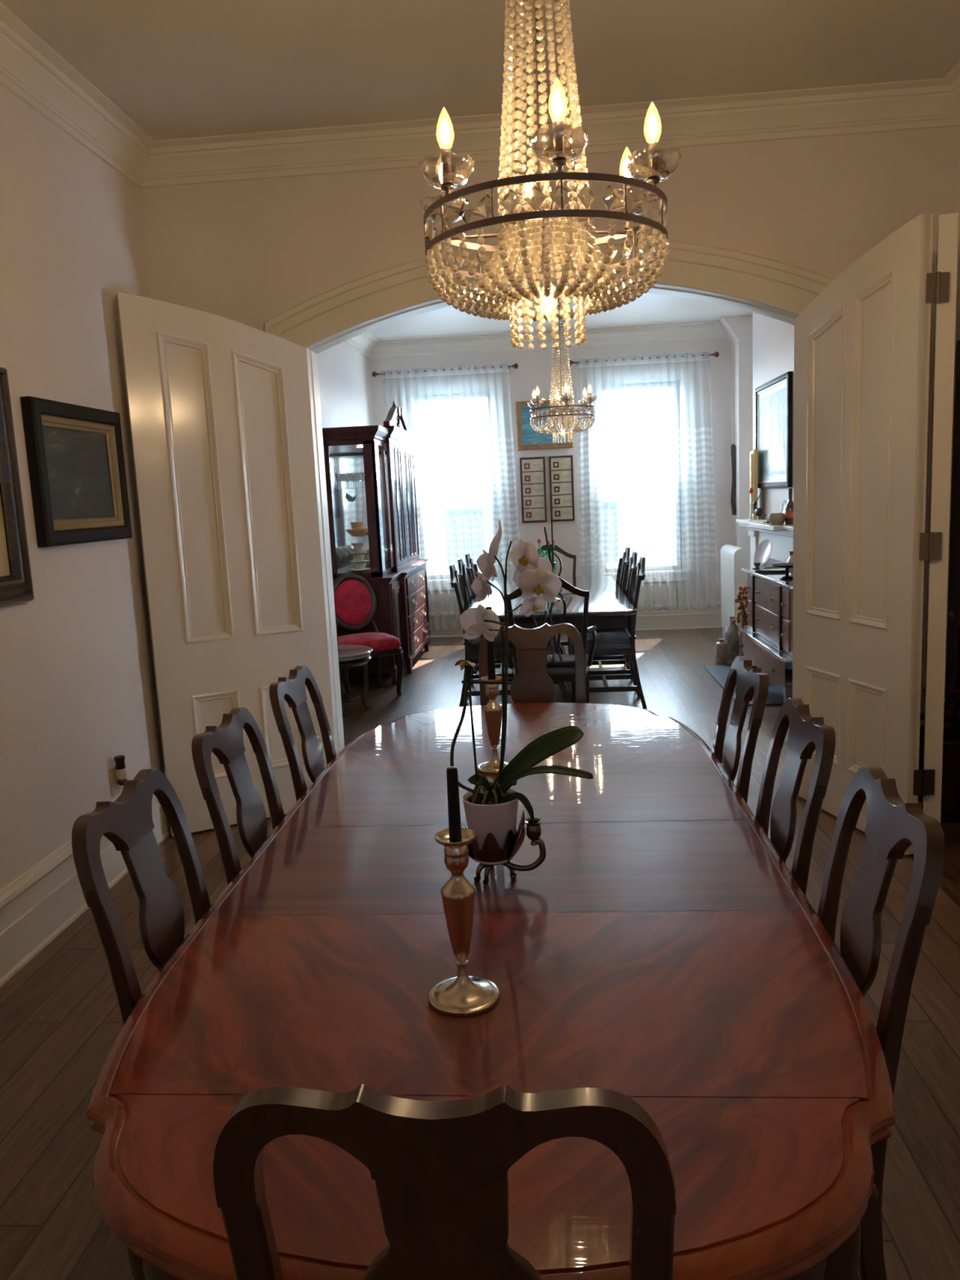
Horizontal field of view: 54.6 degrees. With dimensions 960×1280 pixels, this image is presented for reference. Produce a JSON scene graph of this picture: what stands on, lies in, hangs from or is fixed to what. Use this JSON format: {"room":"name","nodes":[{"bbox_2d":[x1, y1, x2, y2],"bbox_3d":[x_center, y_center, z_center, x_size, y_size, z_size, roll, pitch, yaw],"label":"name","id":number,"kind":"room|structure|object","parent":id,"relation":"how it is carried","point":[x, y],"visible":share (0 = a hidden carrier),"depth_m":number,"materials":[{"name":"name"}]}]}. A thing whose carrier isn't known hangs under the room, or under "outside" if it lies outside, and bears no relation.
{"room":"dining room","nodes":[
{"label":"dining room","id":0,"kind":"room"},
{"bbox_2d":[0,84,372,889],"bbox_3d":[-1.586,-0.692,4.533,0.100,3.158,11.611,-2,9,5],"label":"wall","id":1,"kind":"structure","parent":0,"point":[78,692],"depth_m":3.63,"materials":[{"name":"paint"}]},
{"bbox_2d":[0,367,34,607],"bbox_3d":[-1.644,-0.458,2.752,0.044,0.800,1.000,-2,9,5],"label":"framed picture","id":2,"kind":"object","parent":1,"relation":"attached to","point":[15,588],"visible":1,"depth_m":3.18},
{"bbox_2d":[20,395,132,546],"bbox_3d":[-1.577,-0.657,3.698,0.040,0.535,0.700,-2,9,5],"label":"framed picture","id":3,"kind":"object","parent":1,"relation":"attached to","point":[75,468],"visible":1,"depth_m":3.64,"materials":[{"name":"black paint"}]},
{"bbox_2d":[0,771,170,986],"bbox_3d":[-1.664,1.158,1.965,0.030,0.290,5.767,-2,9,5],"label":"baseboard","id":4,"kind":"structure","parent":1,"relation":"attached to","point":[36,907],"depth_m":3.34,"materials":[{"name":"paint"}]},
{"bbox_2d":[108,766,120,797],"bbox_3d":[-1.538,0.594,3.919,0.007,0.120,0.076,-2,9,5],"label":"outlet plate","id":5,"kind":"object","parent":1,"relation":"attached to","point":[115,788],"visible":0.76,"depth_m":3.90,"materials":[{"name":"beige plastic"}]},
{"bbox_2d":[114,755,127,785],"bbox_3d":[-1.508,0.549,3.909,0.044,0.128,0.044,-2,9,5],"label":"plug","id":6,"kind":"object","parent":1,"relation":"attached to","point":[121,772],"visible":0.91,"depth_m":3.89,"materials":[{"name":"black plastic"}]},
{"bbox_2d":[116,777,127,785],"bbox_3d":[-1.505,0.595,3.916,0.041,0.036,0.041,-2,9,5],"label":"oil bottle","id":7,"kind":"object","parent":6,"relation":"on","point":[120,781],"depth_m":3.90,"materials":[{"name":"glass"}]},
{"bbox_2d":[345,331,379,358],"bbox_3d":[-1.309,-2.642,7.204,0.157,0.143,5.404,-2,9,5],"label":"crown molding","id":8,"kind":"structure","parent":1,"relation":"attached to","point":[365,343],"depth_m":9.35,"materials":[{"name":"paint"}]},
{"bbox_2d":[0,0,959,341],"bbox_3d":[0.392,-2.351,4.124,4.220,0.060,11.611,-2,9,5],"label":"ceiling","id":9,"kind":"structure","parent":0,"point":[176,68],"depth_m":3.53,"materials":[{"name":"paint"}]},
{"bbox_2d":[417,0,681,350],"bbox_3d":[0.115,-1.287,1.880,0.578,1.334,0.515,-8,10,-32],"label":"chandelier","id":10,"kind":"object","parent":9,"relation":"hanging from","point":[531,225],"visible":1,"depth_m":1.85,"materials":[{"name":"clear glass"}]},
{"bbox_2d":[527,297,597,443],"bbox_3d":[0.625,-2.172,7.225,0.578,1.254,0.515,-8,10,-32],"label":"chandelier","id":11,"kind":"object","parent":9,"relation":"hanging from","point":[564,411],"visible":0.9,"depth_m":7.20,"materials":[{"name":"clear glass"}]},
{"bbox_2d":[0,627,959,1279],"bbox_3d":[0.540,0.826,4.612,4.220,0.060,11.611,-2,9,5],"label":"floor","id":12,"kind":"structure","parent":0,"point":[61,1020],"depth_m":2.71,"materials":[{"name":"brown wood"}]},
{"bbox_2d":[71,768,210,1025],"bbox_3d":[-0.377,0.765,1.702,0.490,1.035,0.477,-2,9,2],"label":"dining chair","id":13,"kind":"object","parent":12,"relation":"on","point":[126,822],"visible":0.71,"depth_m":1.61,"materials":[{"name":"brown wood"}]},
{"bbox_2d":[191,706,284,884],"bbox_3d":[-0.342,0.685,2.208,0.490,1.035,0.477,-2,9,3],"label":"dining chair","id":14,"kind":"object","parent":12,"relation":"on","point":[225,741],"visible":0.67,"depth_m":2.12,"materials":[{"name":"brown wood"}]},
{"bbox_2d":[269,665,336,801],"bbox_3d":[-0.299,0.599,2.756,0.490,1.035,0.477,-2,9,5],"label":"dining chair","id":15,"kind":"object","parent":12,"relation":"on","point":[292,689],"visible":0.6,"depth_m":2.67,"materials":[{"name":"brown wood"}]},
{"bbox_2d":[337,644,373,718],"bbox_3d":[-1.035,0.306,6.784,0.536,0.469,0.536,-2,9,5],"label":"side table","id":16,"kind":"object","parent":12,"relation":"on","point":[348,655],"visible":0.4,"depth_m":6.68,"materials":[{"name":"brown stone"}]},
{"bbox_2d":[343,693,359,702],"bbox_3d":[-1.029,0.424,6.802,0.300,0.015,0.300,-2,9,5],"label":"shelf","id":17,"kind":"object","parent":16,"relation":"attached to","point":[348,697],"depth_m":6.78,"materials":[{"name":"brown wood"}]},
{"bbox_2d":[333,573,403,702],"bbox_3d":[-0.928,-0.033,7.345,0.507,0.952,0.531,-7,10,-24],"label":"chair","id":18,"kind":"object","parent":12,"relation":"on","point":[348,588],"visible":0.75,"depth_m":7.44,"materials":[{"name":"red fabric"}]},
{"bbox_2d":[322,400,430,684],"bbox_3d":[-0.881,-0.982,8.677,0.591,2.410,2.322,-2,9,5],"label":"china cabinet","id":19,"kind":"object","parent":12,"relation":"on","point":[399,584],"visible":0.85,"depth_m":8.06,"materials":[{"name":"brown wood"}]},
{"bbox_2d":[345,493,357,502],"bbox_3d":[-1.046,-1.160,7.575,0.100,0.080,0.012,-2,9,5],"label":"bird ornament","id":20,"kind":"object","parent":19,"relation":"attached to","point":[348,496],"visible":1,"depth_m":7.57,"materials":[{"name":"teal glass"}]},
{"bbox_2d":[346,528,368,536],"bbox_3d":[-1.021,-0.897,7.772,0.200,0.060,0.200,-2,9,5],"label":"bowl","id":21,"kind":"object","parent":19,"relation":"on","point":[353,532],"visible":0.91,"depth_m":7.71,"materials":[{"name":"brown ceramic"}]},
{"bbox_2d":[350,521,364,528],"bbox_3d":[-1.024,-0.956,7.763,0.120,0.055,0.120,-2,9,5],"label":"cup","id":22,"kind":"object","parent":21,"relation":"in","point":[357,525],"visible":1,"depth_m":7.72,"materials":[{"name":"brown ceramic"}]},
{"bbox_2d":[346,567,370,571],"bbox_3d":[-1.009,-0.588,7.799,0.230,0.016,0.230,-2,9,5],"label":"plate","id":23,"kind":"object","parent":19,"relation":"in","point":[365,568],"visible":0.91,"depth_m":7.75,"materials":[{"name":"beige ceramic"}]},
{"bbox_2d":[351,562,366,568],"bbox_3d":[-1.010,-0.620,7.794,0.120,0.045,0.120,-2,9,5],"label":"cup","id":24,"kind":"object","parent":23,"relation":"on","point":[357,566],"visible":0.96,"depth_m":7.76,"materials":[{"name":"beige ceramic"}]},
{"bbox_2d":[350,560,368,563],"bbox_3d":[-1.012,-0.653,7.789,0.150,0.020,0.150,-2,9,5],"label":"saucer","id":25,"kind":"object","parent":24,"relation":"on","point":[362,561],"visible":0.94,"depth_m":7.74,"materials":[{"name":"beige ceramic"}]},
{"bbox_2d":[352,554,364,560],"bbox_3d":[-1.013,-0.688,7.784,0.100,0.050,0.100,-2,9,5],"label":"cup","id":26,"kind":"object","parent":25,"relation":"on","point":[357,557],"visible":0.97,"depth_m":7.75,"materials":[{"name":"beige ceramic"}]},
{"bbox_2d":[363,548,370,566],"bbox_3d":[-0.985,-0.736,8.282,0.200,0.160,0.200,-2,9,5],"label":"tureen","id":27,"kind":"object","parent":19,"relation":"in","point":[366,557],"visible":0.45,"depth_m":8.20,"materials":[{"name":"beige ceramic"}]},
{"bbox_2d":[358,488,406,491],"bbox_3d":[-0.973,-1.394,8.619,0.405,0.008,2.130,-2,9,5],"label":"glass shelf","id":28,"kind":"object","parent":19,"relation":"attached to","point":[359,489],"depth_m":9.02,"materials":[{"name":"clear glass"}]},
{"bbox_2d":[381,546,387,562],"bbox_3d":[-0.948,-0.813,8.774,0.200,0.160,0.200,-2,9,5],"label":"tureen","id":29,"kind":"object","parent":19,"relation":"in","point":[384,549],"visible":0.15,"depth_m":8.72,"materials":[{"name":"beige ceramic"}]},
{"bbox_2d":[213,1084,675,1279],"bbox_3d":[0.002,0.844,1.068,0.477,1.035,0.490,-2,9,5],"label":"dining chair","id":30,"kind":"object","parent":12,"relation":"on","point":[439,1170],"visible":0.98,"depth_m":0.78,"materials":[{"name":"brown wood"}]},
{"bbox_2d":[448,564,513,706],"bbox_3d":[0.078,-0.031,6.699,0.540,1.048,0.505,-2,9,5],"label":"dining chair","id":31,"kind":"object","parent":12,"relation":"on","point":[473,644],"visible":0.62,"depth_m":6.54,"materials":[{"name":"brown wood"}]},
{"bbox_2d":[465,553,501,674],"bbox_3d":[0.171,-0.224,7.930,0.540,1.048,0.505,-2,9,5],"label":"dining chair","id":32,"kind":"object","parent":12,"relation":"on","point":[473,569],"visible":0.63,"depth_m":7.79,"materials":[{"name":"brown wood"}]},
{"bbox_2d":[457,558,512,684],"bbox_3d":[0.123,-0.125,7.300,0.540,1.048,0.505,-2,9,5],"label":"dining chair","id":33,"kind":"object","parent":12,"relation":"on","point":[468,579],"visible":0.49,"depth_m":7.19,"materials":[{"name":"brown wood"}]},
{"bbox_2d":[86,702,895,1279],"bbox_3d":[0.087,0.802,2.211,1.136,0.764,2.582,-2,9,5],"label":"dining table","id":34,"kind":"object","parent":12,"relation":"on","point":[661,953],"visible":0.96,"depth_m":1.35,"materials":[{"name":"brown wood"}]},
{"bbox_2d":[428,827,499,1017],"bbox_3d":[-0.030,0.415,1.392,0.108,0.259,0.108,-2,9,5],"label":"candlestick","id":35,"kind":"object","parent":34,"relation":"on","point":[463,995],"visible":0.95,"depth_m":1.38,"materials":[{"name":"gold metal"}]},
{"bbox_2d":[446,766,462,842],"bbox_3d":[-0.038,0.241,1.365,0.019,0.112,0.019,-2,9,5],"label":"taper candle","id":36,"kind":"object","parent":35,"relation":"on","point":[453,797],"visible":0.98,"depth_m":1.36,"materials":[{"name":"black wax"}]},
{"bbox_2d":[476,675,509,774],"bbox_3d":[0.038,0.231,2.571,0.108,0.259,0.108,-2,9,5],"label":"candlestick","id":37,"kind":"object","parent":34,"relation":"on","point":[492,709],"visible":0.84,"depth_m":2.55,"materials":[{"name":"gold metal"}]},
{"bbox_2d":[485,606,495,679],"bbox_3d":[0.028,0.011,2.537,0.022,0.205,0.022,-2,9,5],"label":"taper candle","id":38,"kind":"object","parent":37,"relation":"on","point":[490,645],"visible":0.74,"depth_m":2.54,"materials":[{"name":"black wax"}]},
{"bbox_2d":[465,809,546,884],"bbox_3d":[0.044,0.407,1.852,0.175,0.131,0.107,-2,9,5],"label":"holder","id":39,"kind":"object","parent":34,"relation":"on","point":[491,851],"visible":0.83,"depth_m":1.81,"materials":[{"name":"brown metal"}]},
{"bbox_2d":[462,788,518,864],"bbox_3d":[0.024,0.370,1.848,0.113,0.128,0.113,-2,9,5],"label":"plant pot","id":40,"kind":"object","parent":39,"relation":"in","point":[497,820],"visible":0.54,"depth_m":1.80,"materials":[{"name":"white ceramic"}]},
{"bbox_2d":[465,822,519,865],"bbox_3d":[0.025,0.403,1.853,0.107,0.082,0.107,-2,9,5],"label":"cup","id":41,"kind":"object","parent":39,"relation":"on","point":[491,851],"depth_m":1.81,"materials":[{"name":"ceramic"}]},
{"bbox_2d":[449,520,593,823],"bbox_3d":[0.073,0.063,1.791,0.276,0.585,0.087,-1,9,8],"label":"orchid","id":42,"kind":"object","parent":39,"relation":"on","point":[534,576],"visible":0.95,"depth_m":1.78,"materials":[{"name":"white plant"}]},
{"bbox_2d":[524,817,542,845],"bbox_3d":[0.105,0.377,1.814,0.033,0.051,0.033,-2,9,5],"label":"candle cup","id":43,"kind":"object","parent":39,"relation":"on","point":[533,830],"depth_m":1.80,"materials":[{"name":"brown metal"}]},
{"bbox_2d":[478,622,585,705],"bbox_3d":[0.195,0.487,3.338,0.477,1.035,0.490,-2,9,5],"label":"dining chair","id":44,"kind":"object","parent":12,"relation":"on","point":[531,684],"visible":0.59,"depth_m":3.47,"materials":[{"name":"brown wood"}]},
{"bbox_2d":[503,577,597,702],"bbox_3d":[0.431,0.097,5.755,0.600,1.048,0.540,-2,9,5],"label":"dining chair","id":45,"kind":"object","parent":12,"relation":"on","point":[560,668],"visible":0.46,"depth_m":5.59,"materials":[{"name":"brown wood"}]},
{"bbox_2d":[466,575,636,702],"bbox_3d":[0.541,0.017,7.219,1.130,0.773,2.580,-2,9,5],"label":"dining table","id":46,"kind":"object","parent":12,"relation":"on","point":[609,606],"visible":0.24,"depth_m":6.39,"materials":[{"name":"black wood"}]},
{"bbox_2d":[550,562,559,600],"bbox_3d":[0.515,-0.415,6.595,0.100,0.272,0.100,-2,9,5],"label":"candelabrum","id":47,"kind":"object","parent":46,"relation":"on","point":[553,564],"visible":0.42,"depth_m":6.57,"materials":[{"name":"silver metal"}]},
{"bbox_2d":[543,526,551,562],"bbox_3d":[0.477,-0.670,6.554,0.046,0.254,0.016,-1,9,8],"label":"taper candle","id":48,"kind":"object","parent":47,"relation":"on","point":[544,528],"visible":0.88,"depth_m":6.55,"materials":[{"name":"black wax"}]},
{"bbox_2d":[551,520,554,562],"bbox_3d":[0.510,-0.697,6.557,0.014,0.300,0.014,-2,9,5],"label":"taper candle","id":49,"kind":"object","parent":47,"relation":"on","point":[552,536],"visible":1,"depth_m":6.55,"materials":[{"name":"black wax"}]},
{"bbox_3d":[0.470,-0.381,6.756,0.070,0.160,0.070,-2,9,5],"label":"glass vase","id":50,"kind":"object","parent":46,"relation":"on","visible":0},
{"bbox_2d":[537,538,556,572],"bbox_3d":[0.479,-0.532,6.740,0.156,0.407,0.045,-2,9,5],"label":"bunch","id":51,"kind":"object","parent":50,"relation":"in","point":[539,540],"visible":0.16,"depth_m":6.71,"materials":[{"name":"green plant"}]},
{"bbox_2d":[537,544,576,645],"bbox_3d":[0.654,-0.337,8.519,0.600,1.048,0.540,-2,9,5],"label":"dining chair","id":52,"kind":"object","parent":12,"relation":"on","point":[556,548],"visible":0.22,"depth_m":8.66,"materials":[{"name":"brown wood"}]},
{"bbox_2d":[567,546,630,669],"bbox_3d":[1.004,-0.253,7.863,0.540,1.048,0.505,-2,9,5],"label":"dining chair","id":53,"kind":"object","parent":12,"relation":"on","point":[626,553],"visible":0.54,"depth_m":7.70,"materials":[{"name":"brown wood"}]},
{"bbox_2d":[568,551,637,687],"bbox_3d":[0.956,-0.154,7.232,0.540,1.048,0.505,-2,9,5],"label":"dining chair","id":54,"kind":"object","parent":12,"relation":"on","point":[633,561],"visible":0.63,"depth_m":7.07,"materials":[{"name":"brown wood"}]},
{"bbox_2d":[569,556,647,708],"bbox_3d":[0.911,-0.059,6.631,0.540,1.048,0.505,-2,9,5],"label":"dining chair","id":55,"kind":"object","parent":12,"relation":"on","point":[607,643],"visible":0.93,"depth_m":6.46,"materials":[{"name":"brown wood"}]},
{"bbox_2d":[715,638,727,663],"bbox_3d":[2.079,0.095,8.020,0.104,0.210,0.104,-2,9,5],"label":"jar","id":56,"kind":"object","parent":12,"relation":"on","point":[721,646],"visible":1,"depth_m":7.98,"materials":[{"name":"brown ceramic"}]},
{"bbox_2d":[723,615,742,661],"bbox_3d":[2.204,-0.016,8.125,0.160,0.385,0.160,-2,9,5],"label":"stone vase","id":57,"kind":"object","parent":12,"relation":"on","point":[731,637],"visible":0.8,"depth_m":8.07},
{"bbox_2d":[720,544,749,635],"bbox_3d":[2.482,-0.449,9.077,0.140,0.925,0.700,-2,9,5],"label":"radiator","id":58,"kind":"object","parent":12,"relation":"on","point":[733,558],"visible":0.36,"depth_m":8.86,"materials":[{"name":"metal"}]},
{"bbox_2d":[737,631,742,656],"bbox_3d":[2.247,0.063,7.941,0.090,0.280,0.090,-2,9,5],"label":"glass vase","id":59,"kind":"object","parent":12,"relation":"on","point":[738,631],"visible":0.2,"depth_m":7.94,"materials":[{"name":"grey glass"}]},
{"bbox_2d":[732,586,747,656],"bbox_3d":[2.243,-0.140,7.898,0.169,0.636,0.160,-11,12,-43],"label":"bunch","id":60,"kind":"object","parent":59,"relation":"in","point":[744,617],"visible":0.74,"depth_m":7.88,"materials":[{"name":"brown plant"}]},
{"bbox_2d":[712,656,768,803],"bbox_3d":[0.525,0.583,2.610,0.490,1.035,0.477,-2,9,5],"label":"dining chair","id":61,"kind":"object","parent":12,"relation":"on","point":[749,681],"visible":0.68,"depth_m":2.49,"materials":[{"name":"brown wood"}]},
{"bbox_2d":[704,665,783,706],"bbox_3d":[2.131,0.328,7.134,0.580,0.012,1.470,-2,9,5],"label":"hearth slab","id":62,"kind":"object","parent":12,"relation":"on","point":[719,673],"visible":0.29,"depth_m":6.96,"materials":[{"name":"grey stone"}]},
{"bbox_2d":[737,566,792,702],"bbox_3d":[2.102,-0.003,6.409,0.419,0.896,1.420,-2,9,5],"label":"dresser","id":63,"kind":"object","parent":12,"relation":"on","point":[767,637],"visible":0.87,"depth_m":6.23,"materials":[{"name":"brown wood"}]},
{"bbox_2d":[753,539,772,566],"bbox_3d":[2.108,-0.649,6.931,0.080,0.196,0.210,-5,9,-17],"label":"dinner plate","id":64,"kind":"object","parent":63,"relation":"on","point":[762,553],"visible":0.93,"depth_m":6.94,"materials":[{"name":"white ceramic"}]},
{"bbox_2d":[751,566,785,572],"bbox_3d":[2.125,-0.505,6.663,0.344,0.016,0.344,-2,9,5],"label":"tray","id":65,"kind":"object","parent":63,"relation":"on","point":[764,569],"visible":0.73,"depth_m":6.70,"materials":[{"name":"silver"}]},
{"bbox_2d":[771,563,793,579],"bbox_3d":[1.998,-0.446,6.053,0.200,0.095,0.200,-2,9,5],"label":"cake stand","id":66,"kind":"object","parent":63,"relation":"on","point":[787,566],"visible":0.87,"depth_m":6.04,"materials":[{"name":"black paint"}]},
{"bbox_2d":[786,551,793,575],"bbox_3d":[2.112,-0.515,6.257,0.110,0.160,0.110,-2,9,5],"label":"pitcher","id":67,"kind":"object","parent":63,"relation":"on","point":[790,560],"visible":0.29,"depth_m":6.23,"materials":[{"name":"beige ceramic"}]},
{"bbox_2d":[755,697,835,896],"bbox_3d":[0.490,0.668,2.071,0.490,1.035,0.477,-2,9,6],"label":"dining chair","id":68,"kind":"object","parent":12,"relation":"on","point":[806,733],"visible":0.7,"depth_m":1.95,"materials":[{"name":"brown wood"}]},
{"bbox_2d":[817,765,944,1279],"bbox_3d":[0.442,0.750,1.548,0.490,1.035,0.477,-2,9,7],"label":"dining chair","id":69,"kind":"object","parent":12,"relation":"on","point":[893,824],"visible":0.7,"depth_m":1.40,"materials":[{"name":"brown wood"}]},
{"bbox_2d":[139,126,959,726],"bbox_3d":[0.477,-0.787,4.522,4.020,3.158,0.190,-2,9,5],"label":"wall","id":70,"kind":"structure","parent":0,"point":[249,252],"depth_m":4.26,"materials":[{"name":"paint"}]},
{"bbox_2d":[116,292,334,836],"bbox_3d":[-1.141,-0.331,4.363,0.815,2.432,0.059,-7,10,-27],"label":"door","id":71,"kind":"structure","parent":70,"relation":"in","point":[220,411],"depth_m":4.31,"materials":[{"name":"paint"}]},
{"bbox_2d":[0,2,959,188],"bbox_3d":[0.045,-1.810,1.371,3.733,0.143,5.767,-2,9,5],"label":"crown molding","id":72,"kind":"structure","parent":70,"relation":"attached to","point":[30,68],"depth_m":4.09,"materials":[{"name":"paint"}]},
{"bbox_2d":[264,236,834,749],"bbox_3d":[0.379,-0.539,4.568,2.696,2.663,0.262,-2,9,5],"label":"door frame","id":73,"kind":"structure","parent":70,"relation":"attached to","point":[776,284],"depth_m":4.27,"materials":[{"name":"paint"}]},
{"bbox_2d":[306,280,798,755],"bbox_3d":[0.384,-0.446,4.583,2.318,2.474,0.198,-2,9,5],"label":"lining","id":74,"kind":"object","parent":70,"relation":"attached to","point":[748,305],"visible":0.63,"depth_m":4.54,"materials":[{"name":"paint"}]},
{"bbox_2d":[792,213,933,854],"bbox_3d":[1.586,-0.400,3.969,0.064,2.435,0.850,-4,9,-12],"label":"door","id":75,"kind":"structure","parent":74,"relation":"attached to","point":[862,344],"depth_m":3.84,"materials":[{"name":"paint"}]},
{"bbox_2d":[913,212,959,823],"bbox_3d":[1.794,-0.373,3.682,0.103,2.451,0.330,1,10,25],"label":"door","id":76,"kind":"structure","parent":75,"relation":"attached to","point":[941,285],"depth_m":3.54,"materials":[{"name":"paint"}]},
{"bbox_2d":[368,337,732,601],"bbox_3d":[0.892,-1.654,10.048,4.220,3.158,0.220,-2,9,5],"label":"wall","id":77,"kind":"structure","parent":0,"point":[711,379],"depth_m":9.84,"materials":[{"name":"paint"}]},
{"bbox_2d":[372,363,518,377],"bbox_3d":[-0.365,-2.825,9.766,1.536,0.058,0.159,-2,9,5],"label":"curtain rod","id":78,"kind":"object","parent":77,"relation":"attached to","point":[515,366],"visible":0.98,"depth_m":9.70,"materials":[{"name":"brown metal"}]},
{"bbox_2d":[400,378,511,617],"bbox_3d":[-0.249,-1.497,10.123,1.107,2.530,0.250,-2,9,5],"label":"window","id":79,"kind":"structure","parent":77,"relation":"in","point":[458,517],"depth_m":10.19,"materials":[{"name":"glass"}]},
{"bbox_2d":[520,456,546,523],"bbox_3d":[0.572,-1.604,9.956,0.268,0.690,0.016,-2,9,5],"label":"frame","id":80,"kind":"object","parent":77,"relation":"attached to","point":[532,469],"visible":1,"depth_m":9.95,"materials":[{"name":"grey"}]},
{"bbox_2d":[515,399,573,450],"bbox_3d":[0.682,-2.273,9.837,0.595,0.505,0.028,-2,9,5],"label":"framed painting","id":81,"kind":"object","parent":77,"relation":"attached to","point":[527,438],"visible":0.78,"depth_m":9.85,"materials":[{"name":"brown wood"}]},
{"bbox_2d":[368,320,725,358],"bbox_3d":[0.685,-3.109,9.644,3.770,0.143,0.157,-2,9,5],"label":"crown molding","id":82,"kind":"structure","parent":77,"relation":"attached to","point":[701,330],"depth_m":9.66,"materials":[{"name":"paint"}]},
{"bbox_2d":[548,455,574,521],"bbox_3d":[0.872,-1.614,9.932,0.255,0.690,0.016,-2,9,5],"label":"frame","id":83,"kind":"object","parent":77,"relation":"attached to","point":[561,467],"visible":0.99,"depth_m":9.93,"materials":[{"name":"grey"}]},
{"bbox_2d":[428,600,722,637],"bbox_3d":[0.832,-0.215,10.152,3.784,0.290,0.030,-2,9,5],"label":"baseboard","id":84,"kind":"structure","parent":77,"relation":"attached to","point":[697,615],"depth_m":10.05,"materials":[{"name":"paint"}]},
{"bbox_2d":[586,368,695,608],"bbox_3d":[1.714,-1.564,9.965,1.105,2.530,0.250,-2,9,5],"label":"window","id":85,"kind":"structure","parent":77,"relation":"in","point":[641,511],"depth_m":10.00,"materials":[{"name":"glass"}]},
{"bbox_2d":[568,351,719,365],"bbox_3d":[1.677,-2.894,9.602,1.536,0.058,0.159,-2,9,5],"label":"curtain rod","id":86,"kind":"object","parent":77,"relation":"attached to","point":[716,354],"visible":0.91,"depth_m":9.54,"materials":[{"name":"brown metal"}]},
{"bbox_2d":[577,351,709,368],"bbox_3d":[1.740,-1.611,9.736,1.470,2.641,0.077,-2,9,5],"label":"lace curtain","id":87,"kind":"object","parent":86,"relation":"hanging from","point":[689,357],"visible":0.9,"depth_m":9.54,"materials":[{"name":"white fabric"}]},
{"bbox_2d":[719,315,752,567],"bbox_3d":[2.681,-1.671,9.611,0.385,3.158,0.371,-2,9,5],"label":"wall","id":88,"kind":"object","parent":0,"point":[737,330],"visible":0.47,"depth_m":9.37,"materials":[{"name":"paint"}]},
{"bbox_2d":[730,444,736,515],"bbox_3d":[2.620,-1.656,9.623,0.045,0.721,0.080,-2,9,5],"label":"wall mirror","id":89,"kind":"object","parent":88,"relation":"attached to","point":[732,446],"visible":1,"depth_m":9.60,"materials":[{"name":"brown wood"}]},
{"bbox_2d":[752,294,959,519],"bbox_3d":[2.264,-0.712,3.489,0.300,3.158,10.130,-2,9,5],"label":"wall","id":90,"kind":"structure","parent":0,"point":[773,340],"depth_m":7.69,"materials":[{"name":"paint"}]},
{"bbox_2d":[736,518,793,567],"bbox_3d":[2.308,-0.310,7.299,0.250,1.205,2.420,-2,9,5],"label":"mantel","id":91,"kind":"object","parent":90,"relation":"attached to","point":[781,536],"depth_m":7.44,"materials":[{"name":"paint"}]},
{"bbox_2d":[750,448,757,519],"bbox_3d":[2.400,-1.362,8.164,0.034,0.600,0.300,-1,9,10],"label":"framed painting","id":92,"kind":"object","parent":91,"relation":"on","point":[753,454],"visible":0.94,"depth_m":8.04,"materials":[{"name":"gold metal"}]},
{"bbox_2d":[748,520,767,523],"bbox_3d":[2.276,-0.952,7.475,0.120,0.012,0.320,-3,9,-4],"label":"open booklet","id":93,"kind":"object","parent":91,"relation":"on","point":[753,521],"visible":0.71,"depth_m":7.48,"materials":[{"name":"white paper"}]},
{"bbox_2d":[752,492,765,519],"bbox_3d":[2.312,-1.100,7.695,0.060,0.238,0.165,-6,9,-18],"label":"bird figurine","id":94,"kind":"object","parent":91,"relation":"on","point":[758,512],"visible":0.92,"depth_m":7.70,"materials":[{"name":"grey metal"}]},
{"bbox_2d":[768,512,785,524],"bbox_3d":[2.195,-0.894,6.881,0.124,0.085,0.124,-2,9,5],"label":"clay pot","id":95,"kind":"object","parent":91,"relation":"on","point":[779,518],"visible":1,"depth_m":6.83,"materials":[{"name":"beige ceramic"}]},
{"bbox_2d":[779,500,786,515],"bbox_3d":[2.326,-0.989,7.141,0.045,0.168,0.172,-2,9,3],"label":"plate","id":96,"kind":"object","parent":91,"relation":"on","point":[784,504],"visible":0.54,"depth_m":7.17,"materials":[{"name":"ceramic"}]},
{"bbox_2d":[785,488,793,524],"bbox_3d":[2.271,-0.977,6.812,0.074,0.263,0.074,-2,9,5],"label":"wine bottle","id":97,"kind":"object","parent":91,"relation":"on","point":[789,505],"visible":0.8,"depth_m":6.79,"materials":[{"name":"brown glass"}]},
{"bbox_2d":[736,518,793,537],"bbox_3d":[2.283,-0.860,7.215,0.250,0.090,2.420,-2,9,5],"label":"mantel shelf","id":98,"kind":"object","parent":90,"relation":"attached to","point":[784,531],"depth_m":7.24,"materials":[{"name":"paint"}]},
{"bbox_2d":[755,371,792,488],"bbox_3d":[2.391,-1.681,7.616,0.034,0.860,1.140,-2,9,5],"label":"mirror","id":99,"kind":"object","parent":90,"relation":"attached to","point":[773,398],"visible":0.96,"depth_m":7.54,"materials":[{"name":"black paint"}]},
{"bbox_2d":[946,340,959,727],"bbox_3d":[2.127,-0.237,3.899,0.096,2.090,0.850,-2,9,5],"label":"door","id":100,"kind":"structure","parent":90,"relation":"in","point":[953,615],"depth_m":4.24,"materials":[{"name":"brown wood"}]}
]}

